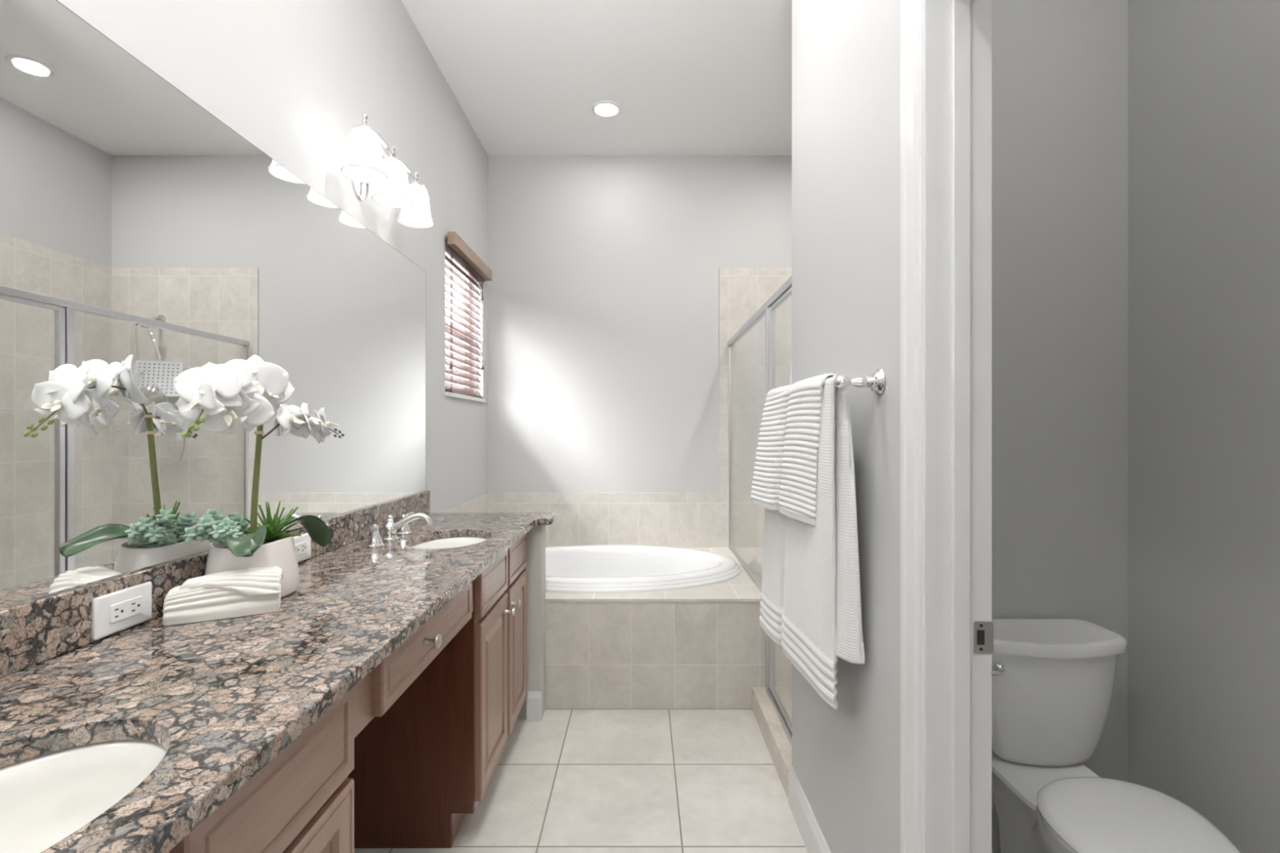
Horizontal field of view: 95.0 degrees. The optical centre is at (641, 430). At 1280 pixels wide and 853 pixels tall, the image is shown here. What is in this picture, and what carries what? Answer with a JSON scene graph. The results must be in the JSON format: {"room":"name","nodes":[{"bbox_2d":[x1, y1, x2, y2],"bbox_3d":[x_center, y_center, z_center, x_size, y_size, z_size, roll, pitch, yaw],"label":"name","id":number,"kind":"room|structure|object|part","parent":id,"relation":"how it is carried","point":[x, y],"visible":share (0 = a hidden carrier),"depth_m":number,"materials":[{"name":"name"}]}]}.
{"room":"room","nodes":[
{"label":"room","id":0,"kind":"room"},
{"bbox_2d":[57,0,488,512],"bbox_3d":[-1.075,-0.265,1.108,0.150,3.050,5.416,0,0,0],"label":"wall","id":1,"kind":"structure","parent":0,"point":[293,78],"depth_m":2.03,"materials":[{"name":"grey paint"}]},
{"bbox_2d":[0,0,426,608],"bbox_3d":[-0.996,-0.228,1.376,0.005,1.008,2.652,0,0,0],"label":"mirror","id":2,"kind":"object","parent":1,"relation":"attached to","point":[145,242],"visible":0.96,"depth_m":1.18,"materials":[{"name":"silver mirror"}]},
{"bbox_2d":[0,490,430,678],"bbox_3d":[-0.990,0.328,1.460,0.019,0.102,2.520,0,0,0],"label":"backsplash","id":3,"kind":"structure","parent":1,"relation":"attached to","point":[33,632],"depth_m":1.04,"materials":[{"name":"stone"}]},
{"bbox_2d":[340,112,434,228],"bbox_3d":[-0.906,-0.910,2.075,0.188,0.198,0.560,0,0,0],"label":"vanity light","id":4,"kind":"object","parent":1,"relation":"attached to","point":[364,164],"visible":1,"depth_m":2.03,"materials":[{"name":"white glass"}]},
{"bbox_3d":[-0.985,-0.905,2.075,0.030,0.174,0.120,0,0,0],"label":"wall plate","id":5,"kind":"part","parent":4,"relation":"part of","materials":[{"name":"silver metal"}]},
{"bbox_3d":[-0.880,-0.881,1.863,0.132,0.132,0.132,0,0,0],"label":"lamp shade","id":6,"kind":"part","parent":4,"relation":"part of","materials":[{"name":"white glass"}]},
{"bbox_3d":[-0.880,-0.881,2.075,0.132,0.132,0.132,0,0,0],"label":"lamp shade","id":7,"kind":"part","parent":4,"relation":"part of","materials":[{"name":"white glass"}]},
{"bbox_3d":[-0.880,-0.881,2.287,0.132,0.132,0.132,0,0,0],"label":"lamp shade","id":8,"kind":"part","parent":4,"relation":"part of","materials":[{"name":"white glass"}]},
{"bbox_2d":[440,493,488,512],"bbox_3d":[-0.996,0.437,3.264,0.008,0.062,1.088,0,0,0],"label":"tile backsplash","id":9,"kind":"structure","parent":1,"relation":"attached to","point":[468,506],"depth_m":3.40,"materials":[{"name":"beige tile"}]},
{"bbox_2d":[444,259,485,402],"bbox_3d":[-1.052,-0.576,3.342,0.135,0.798,0.725,0,0,0],"label":"window","id":10,"kind":"structure","parent":1,"relation":"in","point":[446,393],"depth_m":3.54,"materials":[{"name":"white"}]},
{"bbox_3d":[-1.052,-0.187,3.342,0.135,0.020,0.725,0,0,0],"label":"sill","id":11,"kind":"part","parent":10,"relation":"part of","materials":[{"name":"white"}]},
{"bbox_2d":[444,231,492,398],"bbox_3d":[-0.997,-0.603,3.342,0.103,0.815,0.735,0,0,0],"label":"window blind","id":12,"kind":"object","parent":10,"relation":"attached to","point":[458,253],"visible":0.88,"depth_m":3.30,"materials":[{"name":"brown"}]},
{"bbox_3d":[-0.990,-0.640,3.045,0.002,0.600,0.003,0,0,0],"label":"pull cord","id":13,"kind":"part","parent":12,"relation":"part of","materials":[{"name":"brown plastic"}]},
{"bbox_3d":[-1.024,-0.205,3.342,0.048,0.015,0.703,0,0,0],"label":"rail","id":14,"kind":"part","parent":12,"relation":"part of","materials":[{"name":"white wood"}]},
{"bbox_2d":[468,502,488,512],"bbox_3d":[-0.996,0.624,3.264,0.008,0.312,1.088,0,0,0],"label":"trim","id":15,"kind":"structure","parent":1,"relation":"attached to","point":[484,508],"depth_m":3.67,"materials":[{"name":"beige tile"}]},
{"bbox_2d":[516,524,545,719],"bbox_3d":[-0.717,0.836,2.605,0.566,0.848,0.098,0,0,0],"label":"wall","id":16,"kind":"structure","parent":0,"point":[535,536],"depth_m":2.56,"materials":[{"name":"grey paint"}]},
{"bbox_2d":[526,691,541,720],"bbox_3d":[-0.468,1.198,2.549,0.064,0.124,0.014,0,0,0],"label":"baseboard","id":17,"kind":"structure","parent":16,"relation":"attached to","point":[533,698],"depth_m":2.54,"materials":[{"name":"white wood"}]},
{"bbox_2d":[354,708,808,852],"bbox_3d":[0.205,1.300,1.108,2.710,0.080,5.616,0,0,0],"label":"floor","id":18,"kind":"structure","parent":0,"point":[569,780],"depth_m":2.05,"materials":[{"name":"tile"}]},
{"bbox_2d":[168,687,354,852],"bbox_3d":[-0.726,0.836,0.614,0.544,0.849,0.797,0,0,0],"label":"vanity cabinet","id":19,"kind":"object","parent":18,"relation":"on","point":[302,801],"visible":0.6,"depth_m":0.84,"materials":[{"name":"brown wood"}]},
{"bbox_3d":[-0.497,0.861,0.814,0.020,0.538,0.368,0,0,0],"label":"door","id":20,"kind":"part","parent":19,"relation":"part of","materials":[{"name":"brown wood"}]},
{"bbox_2d":[347,533,526,848],"bbox_3d":[-0.726,0.836,2.162,0.544,0.849,0.786,0,0,0],"label":"vanity cabinet","id":21,"kind":"object","parent":18,"relation":"on","point":[428,762],"visible":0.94,"depth_m":1.77,"materials":[{"name":"brown wood"}]},
{"bbox_2d":[0,490,556,852],"bbox_3d":[-0.695,0.344,1.460,0.609,0.133,2.520,0,0,0],"label":"countertop","id":22,"kind":"structure","parent":21,"relation":"on","point":[224,698],"depth_m":0.94,"materials":[{"name":"stone"}]},
{"bbox_2d":[0,739,167,852],"bbox_3d":[-0.675,0.485,0.584,0.301,0.150,0.418,0,0,0],"label":"sink","id":23,"kind":"object","parent":22,"relation":"in","point":[45,799],"visible":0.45,"depth_m":0.74,"materials":[{"name":"white ceramic"}]},
{"bbox_2d":[92,581,151,639],"bbox_3d":[-0.975,0.338,1.107,0.009,0.075,0.122,0,0,0],"label":"outlet","id":24,"kind":"object","parent":22,"relation":"attached to","point":[116,611],"visible":1,"depth_m":1.10,"materials":[{"name":"white plastic"}]},
{"bbox_2d":[109,595,142,623],"bbox_3d":[-0.972,0.338,1.107,0.003,0.033,0.068,0,0,0],"label":"receptacle","id":25,"kind":"object","parent":24,"relation":"attached to","point":[122,609],"depth_m":1.10,"materials":[{"name":"white plastic"}]},
{"bbox_2d":[162,566,283,625],"bbox_3d":[-0.861,0.336,1.217,0.197,0.086,0.100,0,0,-28],"label":"folded towel","id":26,"kind":"object","parent":22,"relation":"on","point":[257,590],"visible":1,"depth_m":1.19,"materials":[{"name":"white fabric"}]},
{"bbox_2d":[173,355,344,597],"bbox_3d":[-0.873,0.106,1.327,0.215,0.547,0.487,0,0,0],"label":"potted orchid","id":27,"kind":"object","parent":22,"relation":"on","point":[232,395],"visible":1,"depth_m":1.27,"materials":[{"name":"white plant"}]},
{"bbox_3d":[-0.858,-0.052,1.149,0.101,0.087,0.034,0,0,13],"label":"flower","id":28,"kind":"part","parent":27,"relation":"part of","materials":[{"name":"white plant"}]},
{"bbox_3d":[-0.860,-0.087,1.172,0.118,0.102,0.042,0,0,-22],"label":"flower","id":29,"kind":"part","parent":27,"relation":"part of","materials":[{"name":"white plant"}]},
{"bbox_3d":[-0.844,-0.044,1.194,0.099,0.104,0.061,0,0,0],"label":"flower","id":30,"kind":"part","parent":27,"relation":"part of","materials":[{"name":"white plant"}]},
{"bbox_3d":[-0.862,-0.099,1.219,0.104,0.102,0.052,0,0,0],"label":"flower","id":31,"kind":"part","parent":27,"relation":"part of","materials":[{"name":"white plant"}]},
{"bbox_3d":[-0.893,0.314,1.348,0.174,0.131,0.174,0,0,0],"label":"pot","id":32,"kind":"part","parent":27,"relation":"part of","materials":[{"name":"white ceramic"}]},
{"bbox_3d":[-0.878,0.115,1.337,0.035,0.311,0.014,0,0,16],"label":"stem","id":33,"kind":"part","parent":27,"relation":"part of","materials":[{"name":"green plant"}]},
{"bbox_3d":[-0.848,-0.048,1.250,0.044,0.100,0.106,0,0,44],"label":"flower","id":34,"kind":"part","parent":27,"relation":"part of","materials":[{"name":"white plant"}]},
{"bbox_3d":[-0.851,-0.114,1.297,0.124,0.109,0.045,0,0,-29],"label":"flower","id":35,"kind":"part","parent":27,"relation":"part of","materials":[{"name":"white plant"}]},
{"bbox_3d":[-0.840,-0.091,1.321,0.034,0.092,0.102,0,0,25],"label":"flower","id":36,"kind":"part","parent":27,"relation":"part of","materials":[{"name":"white plant"}]},
{"bbox_3d":[-0.832,-0.028,1.374,0.031,0.078,0.090,0,0,7],"label":"flower","id":37,"kind":"part","parent":27,"relation":"part of","materials":[{"name":"white plant"}]},
{"bbox_3d":[-0.821,-0.013,1.393,0.050,0.061,0.084,0,0,25],"label":"flower","id":38,"kind":"part","parent":27,"relation":"part of","materials":[{"name":"white plant"}]},
{"bbox_3d":[-0.822,-0.024,1.419,0.043,0.090,0.097,0,0,-25],"label":"flower","id":39,"kind":"part","parent":27,"relation":"part of","materials":[{"name":"white plant"}]},
{"bbox_3d":[-0.809,-0.014,1.477,0.031,0.088,0.094,0,0,-30],"label":"flower","id":40,"kind":"part","parent":27,"relation":"part of","materials":[{"name":"white plant"}]},
{"bbox_3d":[-0.815,-0.007,1.455,0.076,0.079,0.056,0,0,23],"label":"flower","id":41,"kind":"part","parent":27,"relation":"part of","materials":[{"name":"white plant"}]},
{"bbox_2d":[293,533,311,562],"bbox_3d":[-0.975,0.338,1.668,0.009,0.075,0.122,0,0,0],"label":"outlet","id":42,"kind":"object","parent":22,"relation":"attached to","point":[303,543],"visible":0.52,"depth_m":1.68,"materials":[{"name":"white plastic"}]},
{"bbox_2d":[294,541,306,555],"bbox_3d":[-0.972,0.338,1.668,0.003,0.033,0.068,0,0,0],"label":"receptacle","id":43,"kind":"object","parent":42,"relation":"attached to","point":[300,546],"depth_m":1.67,"materials":[{"name":"white plastic"}]},
{"bbox_2d":[366,511,432,547],"bbox_3d":[-0.814,0.333,2.035,0.173,0.094,0.333,0,0,0],"label":"faucet","id":44,"kind":"object","parent":22,"relation":"on","point":[390,528],"visible":1,"depth_m":2.02,"materials":[{"name":"silver metal"}]},
{"bbox_3d":[-0.864,0.314,1.896,0.015,0.018,0.054,0,0,-13],"label":"lever","id":45,"kind":"part","parent":44,"relation":"part of","materials":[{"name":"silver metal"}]},
{"bbox_3d":[-0.872,0.343,1.920,0.054,0.073,0.054,0,0,0],"label":"handle","id":46,"kind":"part","parent":44,"relation":"part of","materials":[{"name":"silver metal"}]},
{"bbox_3d":[-0.872,0.336,2.035,0.056,0.088,0.056,0,0,0],"label":"spout","id":47,"kind":"part","parent":44,"relation":"part of","materials":[{"name":"silver metal"}]},
{"bbox_3d":[-0.872,0.343,2.150,0.054,0.073,0.054,0,0,0],"label":"handle","id":48,"kind":"part","parent":44,"relation":"part of","materials":[{"name":"silver metal"}]},
{"bbox_3d":[-0.802,0.320,2.035,0.151,0.069,0.025,0,0,0],"label":"spout","id":49,"kind":"part","parent":44,"relation":"part of","materials":[{"name":"silver metal"}]},
{"bbox_2d":[354,580,473,737],"bbox_3d":[-0.702,0.477,1.391,0.496,0.133,0.755,0,0,0],"label":"drawer","id":50,"kind":"object","parent":22,"relation":"attached to","point":[380,689],"visible":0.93,"depth_m":1.23,"materials":[{"name":"brown wood"}]},
{"bbox_3d":[-0.470,0.475,1.323,0.034,0.031,0.031,0,0,0],"label":"knob","id":51,"kind":"part","parent":50,"relation":"part of","materials":[{"name":"silver metal"}]},
{"bbox_2d":[411,536,488,549],"bbox_3d":[-0.675,0.485,2.075,0.301,0.150,0.418,0,0,0],"label":"sink","id":52,"kind":"object","parent":22,"relation":"in","point":[451,542],"visible":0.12,"depth_m":2.24,"materials":[{"name":"white ceramic"}]},
{"bbox_3d":[-0.752,0.836,1.778,0.491,0.849,0.018,0,0,0],"label":"panel","id":53,"kind":"part","parent":21,"relation":"part of","materials":[{"name":"brown wood"}]},
{"bbox_3d":[-0.497,0.501,1.964,0.020,0.150,0.353,0,0,0],"label":"drawer","id":54,"kind":"part","parent":21,"relation":"part of","materials":[{"name":"brown wood"}]},
{"bbox_3d":[-0.497,0.861,1.964,0.020,0.538,0.353,0,0,0],"label":"door","id":55,"kind":"part","parent":21,"relation":"part of","materials":[{"name":"brown wood"}]},
{"bbox_3d":[-0.516,0.783,2.162,0.018,0.744,0.750,0,0,0],"label":"frame","id":56,"kind":"part","parent":21,"relation":"part of","materials":[{"name":"brown wood"}]},
{"bbox_3d":[-0.470,0.648,2.100,0.034,0.031,0.031,0,0,0],"label":"knob","id":57,"kind":"part","parent":21,"relation":"part of","materials":[{"name":"silver metal"}]},
{"bbox_3d":[-0.497,0.861,2.333,0.020,0.538,0.325,0,0,0],"label":"door","id":58,"kind":"part","parent":21,"relation":"part of","materials":[{"name":"brown wood"}]},
{"bbox_3d":[-0.470,0.648,2.200,0.034,0.031,0.031,0,0,0],"label":"knob","id":59,"kind":"part","parent":21,"relation":"part of","materials":[{"name":"silver metal"}]},
{"bbox_3d":[-0.497,0.501,2.333,0.020,0.150,0.325,0,0,0],"label":"drawer","id":60,"kind":"part","parent":21,"relation":"part of","materials":[{"name":"brown wood"}]},
{"bbox_2d":[545,547,765,708],"bbox_3d":[-0.198,1.010,3.229,1.595,0.499,1.158,0,0,0],"label":"tub deck","id":61,"kind":"object","parent":18,"relation":"on","point":[704,646],"visible":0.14,"depth_m":2.65,"materials":[{"name":"tile"}]},
{"bbox_2d":[545,544,741,592],"bbox_3d":[-0.213,0.941,3.225,1.514,0.459,0.956,0,0,0],"label":"bathtub","id":62,"kind":"object","parent":61,"relation":"in","point":[584,568],"visible":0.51,"depth_m":3.49,"materials":[{"name":"white ceramic"}]},
{"bbox_3d":[-0.215,1.018,2.664,1.560,0.484,0.020,0,0,0],"label":"panel","id":63,"kind":"part","parent":61,"relation":"part of","materials":[{"name":"tile"}]},
{"bbox_2d":[751,687,791,797],"bbox_3d":[0.575,1.210,2.322,0.151,0.100,0.664,0,0,0],"label":"shower curb","id":64,"kind":"object","parent":18,"relation":"on","point":[778,744],"visible":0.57,"depth_m":2.32,"materials":[{"name":"tile"}]},
{"bbox_2d":[727,275,791,745],"bbox_3d":[0.573,0.291,2.900,0.044,1.738,1.816,0,0,0],"label":"shower door frame","id":65,"kind":"structure","parent":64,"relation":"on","point":[784,292],"depth_m":2.59,"materials":[{"name":"silver metal"}]},
{"bbox_3d":[0.573,-0.562,2.900,0.032,0.032,1.816,0,0,0],"label":"rail","id":66,"kind":"part","parent":65,"relation":"part of","materials":[{"name":"silver metal"}]},
{"bbox_3d":[0.573,0.307,2.618,0.032,1.706,0.035,0,0,0],"label":"post","id":67,"kind":"part","parent":65,"relation":"part of","materials":[{"name":"silver metal"}]},
{"bbox_3d":[0.573,-0.534,2.306,0.020,0.016,0.524,0,0,0],"label":"door rail","id":68,"kind":"part","parent":65,"relation":"part of","materials":[{"name":"silver metal"}]},
{"bbox_3d":[0.573,1.129,2.306,0.020,0.018,0.524,0,0,0],"label":"door rail","id":69,"kind":"part","parent":65,"relation":"part of","materials":[{"name":"silver metal"}]},
{"bbox_2d":[774,642,791,698],"bbox_3d":[1.051,1.245,2.903,0.802,0.030,1.810,0,0,0],"label":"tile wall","id":70,"kind":"structure","parent":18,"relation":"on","point":[783,666],"depth_m":3.00,"materials":[{"name":"tile"}]},
{"bbox_2d":[991,618,1239,852],"bbox_3d":[1.099,0.911,1.397,0.446,0.698,0.713,0,0,0],"label":"toilet","id":71,"kind":"object","parent":18,"relation":"on","point":[1053,680],"visible":0.91,"depth_m":1.55,"materials":[{"name":"white ceramic"}]},
{"bbox_3d":[0.930,0.640,1.549,0.062,0.017,0.018,0,0,-8],"label":"lever arm","id":72,"kind":"part","parent":71,"relation":"part of","materials":[{"name":"silver metal"}]},
{"bbox_3d":[0.958,0.638,1.565,0.030,0.030,0.022,0,0,0],"label":"flush lever","id":73,"kind":"part","parent":71,"relation":"part of","materials":[{"name":"silver metal"}]},
{"bbox_3d":[1.057,1.068,1.375,0.341,0.384,0.650,0,0,0],"label":"bowl","id":74,"kind":"part","parent":71,"relation":"part of","materials":[{"name":"white ceramic"}]},
{"bbox_3d":[1.105,0.751,1.647,0.408,0.308,0.201,0,0,0],"label":"tank","id":75,"kind":"part","parent":71,"relation":"part of","materials":[{"name":"white ceramic"}]},
{"bbox_3d":[1.055,0.868,1.232,0.354,0.015,0.375,0,0,0],"label":"seat","id":76,"kind":"part","parent":71,"relation":"part of","materials":[{"name":"white ceramic"}]},
{"bbox_3d":[1.105,0.579,1.642,0.434,0.034,0.222,0,0,0],"label":"tank lid","id":77,"kind":"part","parent":71,"relation":"part of","materials":[{"name":"white ceramic"}]},
{"bbox_3d":[1.055,0.847,1.236,0.358,0.023,0.392,0,0,0],"label":"seat lid","id":78,"kind":"part","parent":71,"relation":"part of","materials":[{"name":"white ceramic"}]},
{"bbox_2d":[401,0,791,155],"bbox_3d":[0.205,-1.830,1.108,2.710,0.080,5.616,0,0,0],"label":"ceiling","id":79,"kind":"structure","parent":0,"point":[686,77],"depth_m":2.91,"materials":[{"name":"white paint"}]},
{"bbox_2d":[591,100,622,118],"bbox_3d":[-0.196,-1.787,3.270,0.174,0.006,0.174,0,0,0],"label":"recessed light","id":80,"kind":"object","parent":79,"relation":"in","point":[604,109],"visible":1,"depth_m":3.27,"materials":[{"name":"white"}]},
{"bbox_2d":[488,155,791,493],"bbox_3d":[0.205,-0.265,3.866,2.710,3.050,0.100,0,0,0],"label":"wall","id":81,"kind":"structure","parent":0,"point":[603,290],"depth_m":3.82,"materials":[{"name":"grey paint"}]},
{"bbox_2d":[488,502,719,547],"bbox_3d":[-0.247,0.624,3.812,1.505,0.312,0.008,0,0,0],"label":"tile backsplash","id":82,"kind":"structure","parent":81,"relation":"attached to","point":[678,525],"depth_m":3.81,"materials":[{"name":"beige tile"}]},
{"bbox_2d":[488,493,719,502],"bbox_3d":[-0.247,0.437,3.812,1.505,0.062,0.008,0,0,0],"label":"trim","id":83,"kind":"structure","parent":81,"relation":"attached to","point":[493,497],"depth_m":3.81,"materials":[{"name":"beige tile"}]},
{"bbox_2d":[719,267,791,582],"bbox_3d":[0.979,0.101,3.812,0.947,2.318,0.008,0,0,0],"label":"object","id":84,"kind":"structure","parent":81,"relation":"attached to","point":[743,291],"depth_m":3.81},
{"bbox_2d":[788,362,791,385],"bbox_3d":[1.048,-0.264,3.674,0.286,0.973,0.232,0,0,-15],"label":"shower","id":85,"kind":"object","parent":81,"relation":"attached to","point":[790,371],"visible":0.02,"depth_m":3.73,"materials":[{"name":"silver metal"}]},
{"bbox_2d":[787,0,900,852],"bbox_3d":[0.559,-0.265,0.193,0.126,3.050,3.585,0,0,0],"label":"wall","id":86,"kind":"structure","parent":0,"point":[855,44],"depth_m":1.35,"materials":[{"name":"grey paint"}]},
{"bbox_2d":[834,368,885,395],"bbox_3d":[0.461,-0.104,1.582,0.096,0.060,0.716,0,0,0],"label":"towel bar","id":87,"kind":"object","parent":86,"relation":"attached to","point":[876,382],"visible":0.48,"depth_m":1.24,"materials":[{"name":"silver metal"}]},
{"bbox_2d":[759,373,865,709],"bbox_3d":[0.445,0.261,1.613,0.108,0.774,0.674,0,0,0],"label":"bath towel","id":88,"kind":"object","parent":87,"relation":"hanging from","point":[811,602],"visible":0.62,"depth_m":1.38,"materials":[{"name":"white fabric"}]},
{"bbox_2d":[750,373,835,525],"bbox_3d":[0.420,0.050,1.607,0.140,0.366,0.570,0,0,0],"label":"hand towel","id":89,"kind":"object","parent":88,"relation":"on","point":[784,478],"visible":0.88,"depth_m":1.56,"materials":[{"name":"white fabric"}]},
{"bbox_2d":[900,0,924,852],"bbox_3d":[0.502,0.172,0.674,0.016,2.177,0.898,0,0,0],"label":"door frame","id":90,"kind":"structure","parent":86,"relation":"attached to","point":[912,11],"depth_m":1.07,"materials":[{"name":"white paint"}]},
{"bbox_2d":[924,0,993,852],"bbox_3d":[0.566,0.205,0.675,0.120,2.110,0.770,0,0,0],"label":"door frame","id":91,"kind":"structure","parent":86,"relation":"in","point":[959,624],"depth_m":1.04,"materials":[{"name":"white"}]},
{"bbox_3d":[0.609,0.368,1.044,0.035,0.057,0.002,0,0,0],"label":"strike plate","id":92,"kind":"part","parent":91,"relation":"part of","materials":[{"name":"silver metal"}]},
{"bbox_2d":[791,0,1128,808],"bbox_3d":[0.985,-0.265,1.875,0.950,3.050,0.230,0,0,0],"label":"wall","id":93,"kind":"structure","parent":0,"point":[1060,68],"depth_m":1.76,"materials":[{"name":"grey paint"}]},
{"bbox_2d":[991,808,999,852],"bbox_3d":[1.034,1.198,1.753,0.824,0.124,0.014,0,0,0],"label":"baseboard","id":94,"kind":"structure","parent":93,"relation":"attached to","point":[995,835],"depth_m":1.75,"materials":[{"name":"white wood"}]},
{"bbox_2d":[1128,0,1279,852],"bbox_3d":[1.510,-0.265,1.108,0.100,3.050,5.416,0,0,0],"label":"wall","id":95,"kind":"structure","parent":0,"point":[1204,75],"depth_m":1.53,"materials":[{"name":"grey paint"}]}
]}

